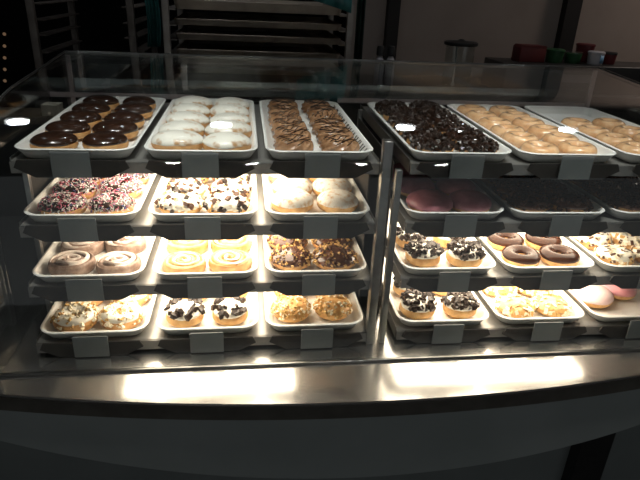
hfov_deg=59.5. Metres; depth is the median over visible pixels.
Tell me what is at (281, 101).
cruller
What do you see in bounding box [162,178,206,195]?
doughnut
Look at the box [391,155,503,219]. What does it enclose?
tray
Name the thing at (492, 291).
doughnut
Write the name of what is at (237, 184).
doughnut
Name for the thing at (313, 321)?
tray
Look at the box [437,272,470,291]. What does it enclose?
price tag
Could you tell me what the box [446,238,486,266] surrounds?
doughnut
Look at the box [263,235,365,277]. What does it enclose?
tray
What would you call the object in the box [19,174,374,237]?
shelf
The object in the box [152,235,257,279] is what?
tray
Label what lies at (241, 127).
doughnut
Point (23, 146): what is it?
tray
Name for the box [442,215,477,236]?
price tag
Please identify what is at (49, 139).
doughnut
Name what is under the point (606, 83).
base cabinet
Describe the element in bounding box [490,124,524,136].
doughnut
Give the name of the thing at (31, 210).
tray
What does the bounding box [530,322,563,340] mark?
price tag
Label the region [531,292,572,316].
doughnut
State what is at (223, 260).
cinnamon roll
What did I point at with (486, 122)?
doughnut
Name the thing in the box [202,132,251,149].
doughnut
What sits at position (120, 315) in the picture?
doughnut
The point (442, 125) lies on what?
doughnut
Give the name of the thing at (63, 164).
price tag
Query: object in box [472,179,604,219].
tray
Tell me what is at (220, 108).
doughnut
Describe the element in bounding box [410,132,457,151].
doughnut
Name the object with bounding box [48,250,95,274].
cinnamon roll
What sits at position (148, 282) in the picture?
shelf
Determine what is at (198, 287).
price tag
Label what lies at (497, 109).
doughnut
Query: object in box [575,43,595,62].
tub
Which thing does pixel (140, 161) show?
shelf
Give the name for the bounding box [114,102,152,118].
doughnut
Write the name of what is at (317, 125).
cruller
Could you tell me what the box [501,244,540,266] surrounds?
doughnut
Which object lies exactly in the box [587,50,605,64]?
paper cup
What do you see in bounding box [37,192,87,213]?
doughnut
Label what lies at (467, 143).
doughnut
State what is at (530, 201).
doughnut
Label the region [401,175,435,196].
doughnut
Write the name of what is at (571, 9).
trim
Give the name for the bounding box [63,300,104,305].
doughnut
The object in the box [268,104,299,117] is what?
cruller
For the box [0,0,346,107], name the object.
rack
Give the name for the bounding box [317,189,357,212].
doughnut
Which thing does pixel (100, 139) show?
doughnut
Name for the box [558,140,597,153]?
doughnut
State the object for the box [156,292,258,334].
tray
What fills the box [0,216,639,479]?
countertop
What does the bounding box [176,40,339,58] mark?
sheet pan
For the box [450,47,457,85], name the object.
spoon
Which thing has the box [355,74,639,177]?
countertop
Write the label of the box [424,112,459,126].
doughnut
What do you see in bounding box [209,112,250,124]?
doughnut
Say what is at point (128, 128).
doughnut
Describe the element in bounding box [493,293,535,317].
doughnut
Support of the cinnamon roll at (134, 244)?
on the tray at (40, 270)
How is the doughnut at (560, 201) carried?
on the tray at (597, 210)
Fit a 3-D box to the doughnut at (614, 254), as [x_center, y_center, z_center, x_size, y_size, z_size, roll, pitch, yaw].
[0.775,0.037,1.476,0.101,0.038,0.105,18,29,31]
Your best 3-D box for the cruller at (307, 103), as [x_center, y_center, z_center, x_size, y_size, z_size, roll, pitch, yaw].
[-0.012,-0.407,1.704,0.092,0.034,0.093,-10,27,-26]
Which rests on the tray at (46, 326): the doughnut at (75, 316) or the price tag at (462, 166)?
the doughnut at (75, 316)
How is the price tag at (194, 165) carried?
attached to the display rack at (36, 173)
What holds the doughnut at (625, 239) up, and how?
on the tray at (635, 267)
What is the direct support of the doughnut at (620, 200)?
on the tray at (614, 212)
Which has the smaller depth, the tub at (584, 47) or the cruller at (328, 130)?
the cruller at (328, 130)
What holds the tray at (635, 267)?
on the display rack at (504, 222)
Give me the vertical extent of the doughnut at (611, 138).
0.029 m
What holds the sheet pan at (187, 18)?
on the rack at (171, 68)
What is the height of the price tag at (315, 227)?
0.054 m
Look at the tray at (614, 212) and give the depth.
1.40 m
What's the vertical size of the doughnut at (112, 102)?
0.041 m
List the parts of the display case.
edge trim, corner post, rail, panel, rail, rail, corner post, edge trim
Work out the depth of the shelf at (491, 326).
1.43 m
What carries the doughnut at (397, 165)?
on the tray at (496, 208)
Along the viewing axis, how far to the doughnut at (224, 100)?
1.62 m
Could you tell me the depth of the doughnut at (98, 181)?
1.42 m
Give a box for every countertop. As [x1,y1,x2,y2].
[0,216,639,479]
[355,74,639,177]
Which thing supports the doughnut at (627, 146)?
on the tray at (555, 114)
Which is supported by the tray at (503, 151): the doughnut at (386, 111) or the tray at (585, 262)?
the doughnut at (386, 111)
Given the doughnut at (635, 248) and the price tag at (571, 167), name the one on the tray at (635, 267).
the doughnut at (635, 248)
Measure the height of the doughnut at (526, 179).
0.041 m
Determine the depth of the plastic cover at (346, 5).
2.10 m
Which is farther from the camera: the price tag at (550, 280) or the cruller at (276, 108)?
the cruller at (276, 108)
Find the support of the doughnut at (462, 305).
on the tray at (440, 317)
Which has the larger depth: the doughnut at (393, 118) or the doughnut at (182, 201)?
the doughnut at (393, 118)
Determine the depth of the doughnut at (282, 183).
1.39 m
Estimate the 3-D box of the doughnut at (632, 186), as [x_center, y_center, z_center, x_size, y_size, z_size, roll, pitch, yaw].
[0.877,-0.137,1.529,0.111,0.042,0.107,9,25,14]
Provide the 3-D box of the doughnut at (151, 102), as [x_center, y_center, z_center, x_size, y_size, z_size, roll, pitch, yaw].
[-0.522,-0.394,1.616,0.094,0.039,0.096,-5,25,-17]
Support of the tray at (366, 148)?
on the display rack at (36, 173)
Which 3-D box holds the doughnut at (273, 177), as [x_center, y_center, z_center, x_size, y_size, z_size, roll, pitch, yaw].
[-0.088,-0.180,1.517,0.102,0.046,0.100,-15,30,-35]
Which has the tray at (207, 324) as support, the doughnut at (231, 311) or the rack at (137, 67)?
the doughnut at (231, 311)
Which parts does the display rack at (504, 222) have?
post, panel, rail, rail, post, rail, rail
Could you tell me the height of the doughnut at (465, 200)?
0.046 m
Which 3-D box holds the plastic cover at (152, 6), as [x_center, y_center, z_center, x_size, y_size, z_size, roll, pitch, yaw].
[-0.610,-0.951,1.994,0.060,0.500,0.023,-1,24,-8]
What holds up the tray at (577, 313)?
on the display rack at (504, 222)
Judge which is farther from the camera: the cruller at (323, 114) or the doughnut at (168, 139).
the cruller at (323, 114)
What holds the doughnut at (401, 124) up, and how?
on the tray at (503, 151)
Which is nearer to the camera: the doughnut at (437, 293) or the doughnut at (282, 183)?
the doughnut at (282, 183)
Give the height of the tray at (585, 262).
0.026 m
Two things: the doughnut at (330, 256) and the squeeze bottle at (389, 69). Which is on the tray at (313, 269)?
the doughnut at (330, 256)
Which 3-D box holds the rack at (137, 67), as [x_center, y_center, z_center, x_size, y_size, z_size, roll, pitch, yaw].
[-0.922,-0.381,2.509,0.401,1.950,0.575,-1,24,-8]
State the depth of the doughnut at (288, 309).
1.39 m
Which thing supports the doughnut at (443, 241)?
on the tray at (488, 262)
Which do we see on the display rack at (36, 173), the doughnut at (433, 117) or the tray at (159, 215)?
the tray at (159, 215)
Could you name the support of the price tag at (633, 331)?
attached to the display rack at (504, 222)
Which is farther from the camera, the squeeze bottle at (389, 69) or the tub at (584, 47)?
the tub at (584, 47)
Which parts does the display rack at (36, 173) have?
rail, rail, rail, post, panel, rail, panel, rail, rail, post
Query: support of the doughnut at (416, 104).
on the tray at (503, 151)
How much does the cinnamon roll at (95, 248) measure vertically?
0.032 m
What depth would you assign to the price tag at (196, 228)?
1.22 m
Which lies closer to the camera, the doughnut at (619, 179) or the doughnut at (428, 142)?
the doughnut at (428, 142)
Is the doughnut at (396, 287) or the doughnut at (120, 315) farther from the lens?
the doughnut at (396, 287)
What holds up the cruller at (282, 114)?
on the tray at (366, 148)
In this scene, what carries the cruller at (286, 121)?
on the tray at (366, 148)
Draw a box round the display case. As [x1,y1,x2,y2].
[0,50,639,377]
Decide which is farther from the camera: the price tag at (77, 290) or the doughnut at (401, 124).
the doughnut at (401, 124)
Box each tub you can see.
[545,48,565,62]
[564,50,583,63]
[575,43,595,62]
[603,51,617,64]
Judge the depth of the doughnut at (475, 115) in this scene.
1.66 m
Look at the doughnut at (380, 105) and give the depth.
1.72 m
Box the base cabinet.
[481,57,639,95]
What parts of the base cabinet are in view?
plate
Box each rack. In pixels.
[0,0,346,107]
[9,103,393,356]
[25,0,159,104]
[161,0,354,100]
[357,104,639,343]
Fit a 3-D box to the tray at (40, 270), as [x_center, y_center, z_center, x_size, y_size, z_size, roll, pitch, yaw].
[-0.557,-0.033,1.513,0.244,0.026,0.598,-1,24,-8]
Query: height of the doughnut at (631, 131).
0.029 m
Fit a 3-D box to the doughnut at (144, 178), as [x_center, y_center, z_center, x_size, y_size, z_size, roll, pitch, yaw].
[-0.498,-0.168,1.456,0.110,0.039,0.108,11,26,18]
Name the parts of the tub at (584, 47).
lid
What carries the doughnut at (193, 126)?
on the tray at (156, 153)
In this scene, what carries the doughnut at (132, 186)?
on the tray at (31, 210)
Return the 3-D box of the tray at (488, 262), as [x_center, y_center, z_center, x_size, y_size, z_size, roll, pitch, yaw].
[0.288,-0.043,1.625,0.244,0.026,0.598,0,24,-7]
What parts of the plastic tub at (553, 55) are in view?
lid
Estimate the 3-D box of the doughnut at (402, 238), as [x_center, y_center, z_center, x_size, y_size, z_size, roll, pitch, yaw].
[0.246,-0.011,1.501,0.091,0.059,0.095,8,25,12]
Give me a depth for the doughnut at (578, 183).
1.58 m
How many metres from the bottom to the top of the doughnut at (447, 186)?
0.045 m
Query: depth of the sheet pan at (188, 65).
2.36 m
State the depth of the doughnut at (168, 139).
1.21 m
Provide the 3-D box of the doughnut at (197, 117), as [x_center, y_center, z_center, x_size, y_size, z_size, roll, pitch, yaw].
[-0.340,-0.307,1.437,0.112,0.043,0.097,2,24,-2]
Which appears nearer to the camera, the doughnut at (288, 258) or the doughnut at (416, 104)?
the doughnut at (288, 258)
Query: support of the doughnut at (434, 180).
on the tray at (496, 208)
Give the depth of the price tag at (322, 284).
1.30 m
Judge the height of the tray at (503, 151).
0.026 m
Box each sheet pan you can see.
[174,0,340,14]
[174,12,341,30]
[175,25,340,44]
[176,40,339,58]
[177,58,338,75]
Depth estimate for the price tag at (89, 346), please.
1.28 m
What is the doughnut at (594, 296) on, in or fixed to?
on the tray at (619, 310)
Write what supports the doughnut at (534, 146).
on the tray at (604, 153)
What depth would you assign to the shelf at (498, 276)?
1.39 m
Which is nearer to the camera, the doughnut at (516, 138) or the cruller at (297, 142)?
the cruller at (297, 142)
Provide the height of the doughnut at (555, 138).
0.029 m
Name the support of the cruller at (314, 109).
on the tray at (366, 148)
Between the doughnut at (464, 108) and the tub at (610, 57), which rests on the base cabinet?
the tub at (610, 57)
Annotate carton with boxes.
[40,102,62,115]
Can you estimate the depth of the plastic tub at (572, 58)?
3.01 m
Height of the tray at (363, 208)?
0.026 m
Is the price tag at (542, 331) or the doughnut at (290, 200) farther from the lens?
the price tag at (542, 331)
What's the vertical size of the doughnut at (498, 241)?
0.034 m
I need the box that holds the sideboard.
[0,107,65,216]
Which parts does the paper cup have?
lid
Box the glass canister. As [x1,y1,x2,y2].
[441,39,477,86]
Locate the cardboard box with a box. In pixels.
[511,43,546,62]
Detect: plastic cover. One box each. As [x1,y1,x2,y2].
[145,0,160,46]
[314,0,351,12]
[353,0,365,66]
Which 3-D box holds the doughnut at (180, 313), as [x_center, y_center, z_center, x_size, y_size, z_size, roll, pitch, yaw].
[-0.329,0.174,1.371,0.098,0.057,0.092,-17,31,-37]
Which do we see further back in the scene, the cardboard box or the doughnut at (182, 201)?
the cardboard box
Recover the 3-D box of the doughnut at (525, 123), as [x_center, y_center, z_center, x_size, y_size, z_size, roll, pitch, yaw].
[0.602,-0.336,1.619,0.094,0.029,0.091,-1,24,-8]
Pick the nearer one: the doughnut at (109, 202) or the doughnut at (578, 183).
the doughnut at (109, 202)
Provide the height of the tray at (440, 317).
0.026 m
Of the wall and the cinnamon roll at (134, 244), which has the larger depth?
the wall
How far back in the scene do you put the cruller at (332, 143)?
1.27 m
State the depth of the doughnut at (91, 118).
1.38 m
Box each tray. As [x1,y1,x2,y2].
[14,96,165,158]
[24,174,155,222]
[32,236,155,282]
[40,295,155,338]
[144,98,257,159]
[148,174,257,221]
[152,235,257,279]
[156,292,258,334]
[259,100,372,160]
[262,174,369,220]
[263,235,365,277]
[264,292,362,330]
[367,102,511,161]
[382,257,488,325]
[387,208,495,274]
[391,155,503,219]
[447,104,615,162]
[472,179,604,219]
[477,233,594,273]
[478,290,584,323]
[524,106,639,163]
[560,176,639,219]
[565,232,639,271]
[565,289,639,321]
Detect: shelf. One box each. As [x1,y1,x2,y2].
[9,103,379,174]
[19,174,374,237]
[28,235,369,297]
[36,292,366,352]
[363,106,637,175]
[381,284,629,339]
[386,237,639,287]
[391,182,639,232]
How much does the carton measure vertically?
0.038 m
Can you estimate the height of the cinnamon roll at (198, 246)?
0.032 m
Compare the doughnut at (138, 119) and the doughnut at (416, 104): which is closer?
the doughnut at (138, 119)
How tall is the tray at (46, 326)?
0.026 m
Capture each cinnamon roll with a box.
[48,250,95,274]
[61,241,104,255]
[96,251,140,273]
[105,236,145,253]
[162,251,205,272]
[167,240,208,253]
[208,249,251,271]
[211,235,251,252]
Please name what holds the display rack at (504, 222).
in the display case
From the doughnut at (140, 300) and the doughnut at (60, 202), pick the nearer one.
the doughnut at (60, 202)
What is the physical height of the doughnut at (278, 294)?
0.049 m
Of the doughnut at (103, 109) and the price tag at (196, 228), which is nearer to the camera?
the price tag at (196, 228)
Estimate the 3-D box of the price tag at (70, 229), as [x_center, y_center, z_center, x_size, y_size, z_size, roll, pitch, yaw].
[-0.514,-0.022,1.192,0.077,0.054,0.006,-1,24,-8]
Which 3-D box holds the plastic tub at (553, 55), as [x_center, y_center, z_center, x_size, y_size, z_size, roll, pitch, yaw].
[1.265,-0.994,3.018,0.100,0.070,0.100,-1,24,-8]
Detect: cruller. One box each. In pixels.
[267,98,297,110]
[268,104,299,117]
[268,111,301,125]
[271,117,306,133]
[272,125,310,142]
[273,134,313,150]
[301,99,330,112]
[306,105,337,118]
[309,111,341,124]
[311,118,345,134]
[316,125,353,142]
[319,134,359,150]
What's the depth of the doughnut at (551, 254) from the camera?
1.43 m
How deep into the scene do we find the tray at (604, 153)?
1.36 m
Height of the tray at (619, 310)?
0.026 m
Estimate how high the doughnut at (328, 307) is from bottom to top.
0.049 m
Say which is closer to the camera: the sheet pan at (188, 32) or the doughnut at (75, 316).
the doughnut at (75, 316)
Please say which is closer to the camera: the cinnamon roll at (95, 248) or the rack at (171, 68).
the cinnamon roll at (95, 248)
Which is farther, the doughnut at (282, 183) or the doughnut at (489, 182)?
the doughnut at (489, 182)
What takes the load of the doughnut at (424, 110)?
on the tray at (503, 151)
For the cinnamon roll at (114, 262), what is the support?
on the tray at (40, 270)
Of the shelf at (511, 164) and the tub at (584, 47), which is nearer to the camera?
the shelf at (511, 164)
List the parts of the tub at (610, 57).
lid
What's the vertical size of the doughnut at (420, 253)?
0.058 m
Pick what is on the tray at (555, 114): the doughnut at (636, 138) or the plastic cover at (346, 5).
the doughnut at (636, 138)
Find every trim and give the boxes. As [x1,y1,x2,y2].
[382,0,400,74]
[553,0,582,59]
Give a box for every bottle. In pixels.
[373,45,384,84]
[384,46,394,84]
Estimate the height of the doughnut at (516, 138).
0.029 m
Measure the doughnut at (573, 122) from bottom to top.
0.029 m
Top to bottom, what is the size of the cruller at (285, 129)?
0.035 m
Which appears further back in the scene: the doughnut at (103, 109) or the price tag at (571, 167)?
the doughnut at (103, 109)
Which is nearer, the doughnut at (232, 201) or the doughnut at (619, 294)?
the doughnut at (232, 201)
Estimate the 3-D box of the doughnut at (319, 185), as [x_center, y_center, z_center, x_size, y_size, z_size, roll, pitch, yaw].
[0.030,-0.136,1.432,0.102,0.047,0.104,7,25,10]
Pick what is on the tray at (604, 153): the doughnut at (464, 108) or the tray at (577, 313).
the doughnut at (464, 108)
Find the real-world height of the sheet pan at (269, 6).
0.034 m
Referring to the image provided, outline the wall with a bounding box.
[350,0,639,83]
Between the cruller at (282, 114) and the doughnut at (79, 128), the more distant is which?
the cruller at (282, 114)
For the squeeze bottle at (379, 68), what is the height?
0.200 m
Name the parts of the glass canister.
lid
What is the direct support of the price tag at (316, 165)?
attached to the display rack at (36, 173)
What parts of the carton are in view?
lid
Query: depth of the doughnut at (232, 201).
1.27 m
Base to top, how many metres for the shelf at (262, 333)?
0.024 m
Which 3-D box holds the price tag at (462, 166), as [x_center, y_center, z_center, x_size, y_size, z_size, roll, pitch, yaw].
[0.330,-0.165,1.258,0.077,0.054,0.006,0,24,-7]
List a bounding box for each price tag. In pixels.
[49,152,91,177]
[57,218,98,241]
[65,279,103,301]
[72,336,109,356]
[181,153,218,177]
[184,217,220,240]
[187,276,222,298]
[190,332,223,352]
[301,328,332,348]
[302,274,335,295]
[303,216,337,238]
[304,154,340,177]
[431,324,463,343]
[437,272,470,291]
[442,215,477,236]
[449,155,484,178]
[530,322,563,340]
[539,270,572,290]
[548,215,582,236]
[557,156,593,179]
[625,320,639,338]
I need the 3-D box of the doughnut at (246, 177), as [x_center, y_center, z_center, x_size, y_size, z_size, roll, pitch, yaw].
[-0.240,-0.175,1.491,0.114,0.046,0.112,23,31,38]
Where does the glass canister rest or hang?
on the countertop at (626, 107)
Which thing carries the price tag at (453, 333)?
attached to the display rack at (504, 222)
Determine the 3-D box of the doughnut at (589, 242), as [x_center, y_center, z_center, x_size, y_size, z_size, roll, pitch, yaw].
[0.759,-0.008,1.570,0.107,0.040,0.112,14,27,23]
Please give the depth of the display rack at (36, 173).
1.27 m
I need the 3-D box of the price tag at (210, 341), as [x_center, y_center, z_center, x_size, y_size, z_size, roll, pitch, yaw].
[-0.265,0.240,1.314,0.077,0.054,0.006,-1,24,-8]
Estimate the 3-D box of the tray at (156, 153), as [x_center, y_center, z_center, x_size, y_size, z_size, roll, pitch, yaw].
[-0.291,-0.301,1.459,0.244,0.026,0.598,-1,24,-8]
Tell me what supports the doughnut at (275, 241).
on the tray at (313, 269)
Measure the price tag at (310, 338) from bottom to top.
0.054 m
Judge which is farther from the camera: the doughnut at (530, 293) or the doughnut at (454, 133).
the doughnut at (530, 293)
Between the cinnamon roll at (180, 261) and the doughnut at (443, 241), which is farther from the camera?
the doughnut at (443, 241)
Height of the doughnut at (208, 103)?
0.043 m
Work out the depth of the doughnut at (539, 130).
1.51 m
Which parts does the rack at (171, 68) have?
post, post, post, post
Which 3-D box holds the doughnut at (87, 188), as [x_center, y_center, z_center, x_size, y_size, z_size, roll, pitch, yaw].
[-0.591,-0.124,1.351,0.105,0.038,0.104,-3,25,-13]
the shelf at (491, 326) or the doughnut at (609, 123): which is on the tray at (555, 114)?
the doughnut at (609, 123)
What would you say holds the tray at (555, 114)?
on the display rack at (504, 222)
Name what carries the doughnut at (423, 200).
on the tray at (496, 208)
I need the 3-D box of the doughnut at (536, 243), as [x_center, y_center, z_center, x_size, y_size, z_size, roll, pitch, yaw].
[0.617,-0.001,1.548,0.097,0.034,0.098,-4,25,-15]
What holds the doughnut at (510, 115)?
on the tray at (604, 153)
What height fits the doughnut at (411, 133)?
0.040 m
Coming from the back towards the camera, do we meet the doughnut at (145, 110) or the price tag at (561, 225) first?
the doughnut at (145, 110)
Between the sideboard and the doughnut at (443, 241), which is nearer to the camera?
the doughnut at (443, 241)
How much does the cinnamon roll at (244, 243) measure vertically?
0.030 m
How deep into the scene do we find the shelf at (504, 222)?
1.34 m
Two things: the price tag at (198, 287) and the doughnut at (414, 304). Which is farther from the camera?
the doughnut at (414, 304)
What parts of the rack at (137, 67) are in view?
post, post, post, post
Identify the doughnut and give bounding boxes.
[29,131,78,148]
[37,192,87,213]
[45,120,90,139]
[50,301,99,331]
[52,178,97,198]
[60,110,101,128]
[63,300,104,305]
[66,178,105,185]
[71,101,110,117]
[82,95,119,109]
[82,131,128,148]
[87,192,135,213]
[92,119,138,139]
[97,300,144,329]
[98,176,143,197]
[104,111,144,127]
[106,174,150,184]
[110,295,151,305]
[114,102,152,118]
[122,96,155,108]
[151,130,203,149]
[154,188,205,212]
[158,120,204,136]
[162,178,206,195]
[164,298,205,327]
[166,111,208,127]
[170,103,209,116]
[170,178,208,182]
[173,96,212,109]
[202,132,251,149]
[202,190,250,212]
[204,120,251,136]
[207,177,251,195]
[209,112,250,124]
[210,104,248,116]
[210,296,247,325]
[212,174,250,181]
[213,97,248,109]
[266,235,308,248]
[268,174,305,181]
[269,245,312,270]
[270,295,311,322]
[271,188,313,212]
[272,176,311,193]
[274,292,301,296]
[310,238,351,248]
[312,178,351,195]
[312,243,358,269]
[313,294,352,320]
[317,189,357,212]
[374,99,406,114]
[380,105,416,120]
[386,110,424,126]
[392,163,425,181]
[393,117,432,135]
[393,277,413,294]
[395,227,427,247]
[399,289,437,318]
[401,124,443,144]
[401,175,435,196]
[403,238,444,266]
[406,189,452,211]
[409,100,439,110]
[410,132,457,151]
[417,105,450,117]
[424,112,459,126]
[426,175,439,183]
[433,237,466,247]
[433,292,446,295]
[434,118,469,133]
[435,179,475,195]
[440,291,479,318]
[443,126,485,142]
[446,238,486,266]
[449,189,491,211]
[456,104,485,115]
[456,134,499,152]
[466,110,496,122]
[478,116,511,130]
[480,175,518,186]
[482,286,517,296]
[487,233,523,250]
[488,105,516,116]
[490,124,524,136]
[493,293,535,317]
[499,111,529,122]
[501,131,538,147]
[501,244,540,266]
[506,191,550,211]
[512,117,544,130]
[517,175,542,184]
[517,287,552,296]
[520,140,558,152]
[524,233,561,249]
[527,124,562,139]
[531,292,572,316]
[538,244,579,265]
[542,132,579,145]
[546,190,593,211]
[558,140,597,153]
[560,117,592,129]
[569,180,585,187]
[572,285,613,307]
[573,232,610,249]
[576,124,609,137]
[592,118,625,131]
[593,243,635,265]
[595,132,633,146]
[602,176,638,185]
[602,190,639,211]
[603,285,636,299]
[609,232,639,249]
[612,125,639,138]
[615,141,639,153]
[622,179,639,194]
[630,243,639,262]
[633,133,639,141]
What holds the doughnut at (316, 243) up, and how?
on the tray at (313, 269)
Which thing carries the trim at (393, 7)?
attached to the wall
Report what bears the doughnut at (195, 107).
on the tray at (156, 153)
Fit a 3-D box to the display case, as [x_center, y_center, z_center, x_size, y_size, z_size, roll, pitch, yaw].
[0.100,-0.151,1.570,1.808,0.594,0.818,-1,24,-8]
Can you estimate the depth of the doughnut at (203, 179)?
1.45 m
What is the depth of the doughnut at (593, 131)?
1.53 m
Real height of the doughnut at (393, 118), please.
0.040 m
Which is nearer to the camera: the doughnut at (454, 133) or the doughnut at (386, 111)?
the doughnut at (454, 133)

